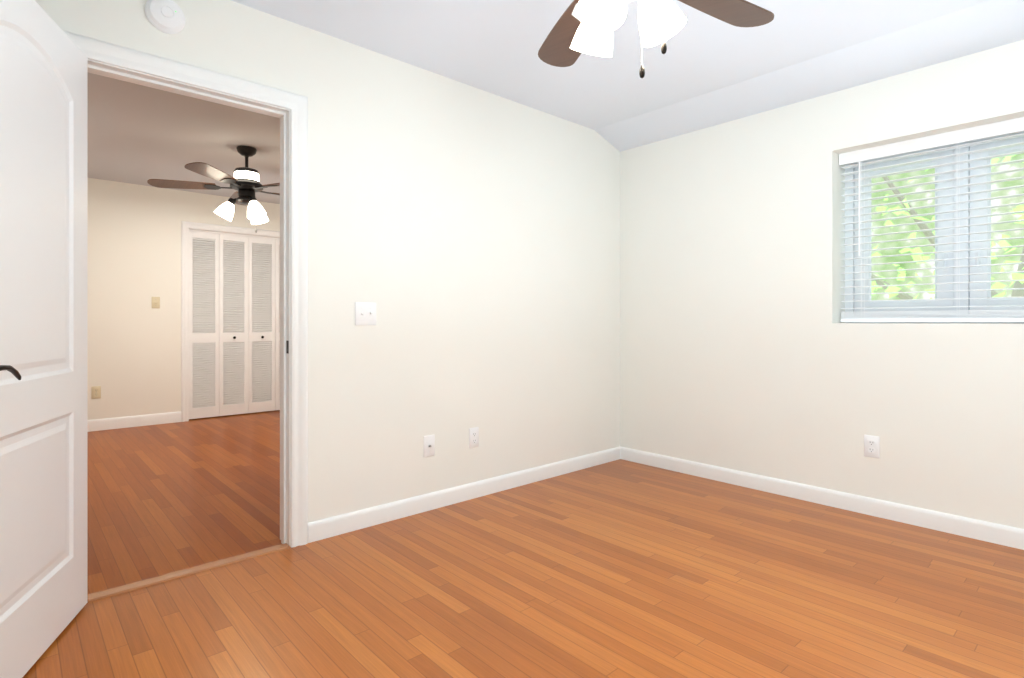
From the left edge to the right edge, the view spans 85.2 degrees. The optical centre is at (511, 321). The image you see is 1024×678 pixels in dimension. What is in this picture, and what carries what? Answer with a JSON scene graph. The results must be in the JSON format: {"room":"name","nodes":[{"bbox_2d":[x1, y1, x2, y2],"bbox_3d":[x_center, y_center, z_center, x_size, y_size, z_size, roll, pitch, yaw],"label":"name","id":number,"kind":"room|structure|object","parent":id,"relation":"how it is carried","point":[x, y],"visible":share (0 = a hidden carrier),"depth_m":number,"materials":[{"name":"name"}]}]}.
{"room":"empty bedroom","nodes":[
{"label":"empty bedroom","id":0,"kind":"room"},
{"bbox_2d":[87,178,279,419],"bbox_3d":[-3.578,-0.260,5.808,4.494,2.620,0.120,0,0,-42],"label":"wall","id":1,"kind":"structure","parent":0,"point":[133,269],"depth_m":5.58,"materials":[{"name":"beige paint"}]},
{"bbox_2d":[91,386,100,398],"bbox_3d":[-3.991,0.682,5.349,0.072,0.117,0.008,0,0,-42],"label":"outlet","id":2,"kind":"object","parent":1,"relation":"attached to","point":[95,392],"visible":1,"depth_m":5.35,"materials":[{"name":"beige plastic"}]},
{"bbox_2d":[87,411,181,431],"bbox_3d":[-4.285,0.995,5.081,2.230,0.110,0.014,0,0,-42],"label":"baseboard","id":3,"kind":"structure","parent":1,"relation":"attached to","point":[129,421],"depth_m":5.54,"materials":[{"name":"white wood"}]},
{"bbox_2d":[152,297,159,307],"bbox_3d":[-3.624,-0.192,5.672,0.072,0.117,0.020,0,0,-42],"label":"switch plate","id":4,"kind":"object","parent":1,"relation":"attached to","point":[155,302],"visible":1,"depth_m":5.67,"materials":[{"name":"beige plastic"}]},
{"bbox_2d":[181,221,279,421],"bbox_3d":[-2.956,0.000,6.272,1.340,2.100,0.021,0,0,-42],"label":"trim","id":5,"kind":"structure","parent":1,"relation":"attached to","point":[185,226],"depth_m":5.85,"materials":[{"name":"white wood"}]},
{"bbox_2d":[189,228,279,237],"bbox_3d":[-3.004,0.025,6.325,1.240,2.050,0.120,0,0,-42],"label":"trim","id":6,"kind":"structure","parent":1,"relation":"attached to","point":[233,232],"depth_m":6.17,"materials":[{"name":"white wood"}]},
{"bbox_2d":[189,229,279,418],"bbox_3d":[-2.982,0.029,6.301,1.196,2.017,0.063,0,0,-42],"label":"bifold closet door","id":7,"kind":"structure","parent":1,"relation":"in","point":[234,352],"depth_m":6.21,"materials":[{"name":"white wood"}]},
{"bbox_2d":[87,72,279,203],"bbox_3d":[-2.419,-1.470,4.610,4.374,0.200,4.610,0,0,-42],"label":"ceiling","id":8,"kind":"structure","parent":0,"point":[138,134],"depth_m":4.15,"materials":[{"name":"white paint"}]},
{"bbox_2d":[147,145,279,232],"bbox_3d":[-2.092,-1.040,4.449,1.307,0.660,1.314,0,0,-42],"label":"ceiling fan","id":9,"kind":"object","parent":8,"relation":"hanging from","point":[244,182],"visible":0.98,"depth_m":4.32,"materials":[{"name":"black wood"}]},
{"bbox_2d":[193,240,279,295],"bbox_3d":[-3.271,-0.260,6.622,1.480,2.620,0.680,0,0,-42],"label":"wall","id":10,"kind":"structure","parent":0,"point":[233,262],"depth_m":6.81,"materials":[{"name":"beige paint"}]},
{"bbox_2d":[35,0,619,522],"bbox_3d":[-0.881,-0.260,2.813,4.494,2.620,0.120,0,0,-42],"label":"wall","id":11,"kind":"structure","parent":0,"point":[465,238],"depth_m":3.11,"materials":[{"name":"white paint"}]},
{"bbox_2d":[0,0,86,677],"bbox_3d":[-1.477,0.032,1.678,0.373,2.013,0.739,0,0,-42],"label":"door","id":12,"kind":"structure","parent":11,"relation":"in","point":[43,329],"depth_m":1.73,"materials":[{"name":"white wood"}]},
{"bbox_2d":[145,0,184,33],"bbox_3d":[-1.393,-1.240,2.245,0.142,0.142,0.038,0,0,-42],"label":"smoke detector","id":13,"kind":"object","parent":11,"relation":"attached to","point":[166,16],"visible":1,"depth_m":2.23,"materials":[{"name":"white plastic"}]},
{"bbox_2d":[64,31,307,546],"bbox_3d":[-1.364,-0.006,2.367,0.956,2.113,0.146,0,0,-42],"label":"door frame","id":14,"kind":"structure","parent":11,"relation":"attached to","point":[296,105],"depth_m":2.60,"materials":[{"name":"white wood"}]},
{"bbox_2d":[87,543,289,602],"bbox_3d":[-1.341,1.046,2.341,0.790,0.007,0.065,0,0,-42],"label":"sill","id":15,"kind":"structure","parent":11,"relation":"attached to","point":[167,577],"depth_m":2.31,"materials":[{"name":"brown wood"}]},
{"bbox_2d":[355,302,375,324],"bbox_3d":[-0.742,-0.039,2.844,0.118,0.117,0.020,0,0,-42],"label":"switch plate","id":16,"kind":"object","parent":11,"relation":"attached to","point":[365,313],"visible":1,"depth_m":2.84,"materials":[{"name":"white plastic"}]},
{"bbox_2d":[424,434,434,456],"bbox_3d":[-0.457,0.694,3.102,0.072,0.117,0.017,0,0,-42],"label":"outlet","id":17,"kind":"object","parent":11,"relation":"attached to","point":[429,445],"visible":1,"depth_m":3.10,"materials":[{"name":"white plastic"}]},
{"bbox_2d":[308,447,619,542],"bbox_3d":[-0.068,1.004,3.455,2.426,0.092,0.014,0,0,-42],"label":"baseboard","id":18,"kind":"structure","parent":11,"relation":"attached to","point":[325,528],"depth_m":3.17,"materials":[{"name":"white wood"}]},
{"bbox_2d":[469,427,478,447],"bbox_3d":[-0.225,0.692,3.317,0.072,0.117,0.008,0,0,-42],"label":"duplex electrical outlet","id":19,"kind":"object","parent":11,"relation":"attached to","point":[473,437],"visible":1,"depth_m":3.31,"materials":[{"name":"white plastic"}]},
{"bbox_2d":[22,410,1023,677],"bbox_3d":[-1.221,1.080,3.429,4.814,0.060,8.170,0,0,-42],"label":"floor","id":20,"kind":"structure","parent":0,"point":[620,568],"depth_m":2.22,"materials":[{"name":"brown wood"}]},
{"bbox_2d":[231,0,1023,151],"bbox_3d":[0.466,-1.435,1.779,3.874,0.270,3.220,0,0,-42],"label":"ceiling","id":21,"kind":"structure","parent":0,"point":[705,70],"depth_m":2.84,"materials":[{"name":"white paint"}]},
{"bbox_2d":[538,0,773,77],"bbox_3d":[0.341,-1.048,1.566,1.242,0.697,1.228,0,0,-42],"label":"ceiling fan","id":22,"kind":"object","parent":21,"relation":"hanging from","point":[583,26],"visible":1,"depth_m":1.64,"materials":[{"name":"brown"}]},
{"bbox_2d":[620,40,1023,528],"bbox_3d":[0.676,-0.260,4.680,0.320,2.620,7.490,0,0,-42],"label":"wall","id":23,"kind":"structure","parent":0,"point":[743,348],"depth_m":3.29,"materials":[{"name":"white paint"}]},
{"bbox_2d":[620,446,1023,549],"bbox_3d":[1.901,1.004,3.071,0.014,0.092,3.220,0,0,-42],"label":"baseboard","id":24,"kind":"structure","parent":23,"relation":"attached to","point":[1000,534],"depth_m":3.10,"materials":[{"name":"white wood"}]},
{"bbox_2d":[864,435,879,457],"bbox_3d":[1.949,0.678,3.020,0.008,0.117,0.072,0,0,-42],"label":"duplex electrical outlet","id":25,"kind":"object","parent":23,"relation":"attached to","point":[871,446],"visible":1,"depth_m":3.02,"materials":[{"name":"white plastic"}]},
{"bbox_2d":[839,117,1023,321],"bbox_3d":[2.280,-0.482,2.849,0.071,0.973,1.079,0,0,-42],"label":"window blinds","id":26,"kind":"object","parent":23,"relation":"attached to","point":[1005,127],"visible":0.83,"depth_m":2.91,"materials":[{"name":"white plastic"}]},
{"bbox_2d":[845,131,1023,322],"bbox_3d":[2.357,-0.480,2.918,0.101,0.982,1.089,0,0,-42],"label":"window","id":27,"kind":"structure","parent":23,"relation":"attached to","point":[969,278],"depth_m":2.95,"materials":[{"name":"white plastic"}]},
{"label":"outside","id":28,"kind":"structure","parent":0,"visible":0},
{"bbox_2d":[871,154,1023,299],"bbox_3d":[6.391,-1.950,6.427,0.100,12.000,19.000,0,0,-42],"label":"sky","id":29,"kind":"structure","parent":28,"point":[925,242],"depth_m":7.41,"materials":[{"name":"green plant"}]},
{"bbox_3d":[4.605,4.100,4.819,5.106,0.100,19.000,0,0,-42],"label":"ground","id":30,"kind":"structure","parent":28,"visible":0},
{"bbox_2d":[871,155,1023,298],"bbox_3d":[3.826,0.644,3.777,2.184,6.833,4.783,0,0,-42],"label":"tree","id":31,"kind":"object","parent":30,"relation":"on","point":[994,285],"depth_m":4.25,"materials":[{"name":"green plant"}]}
]}

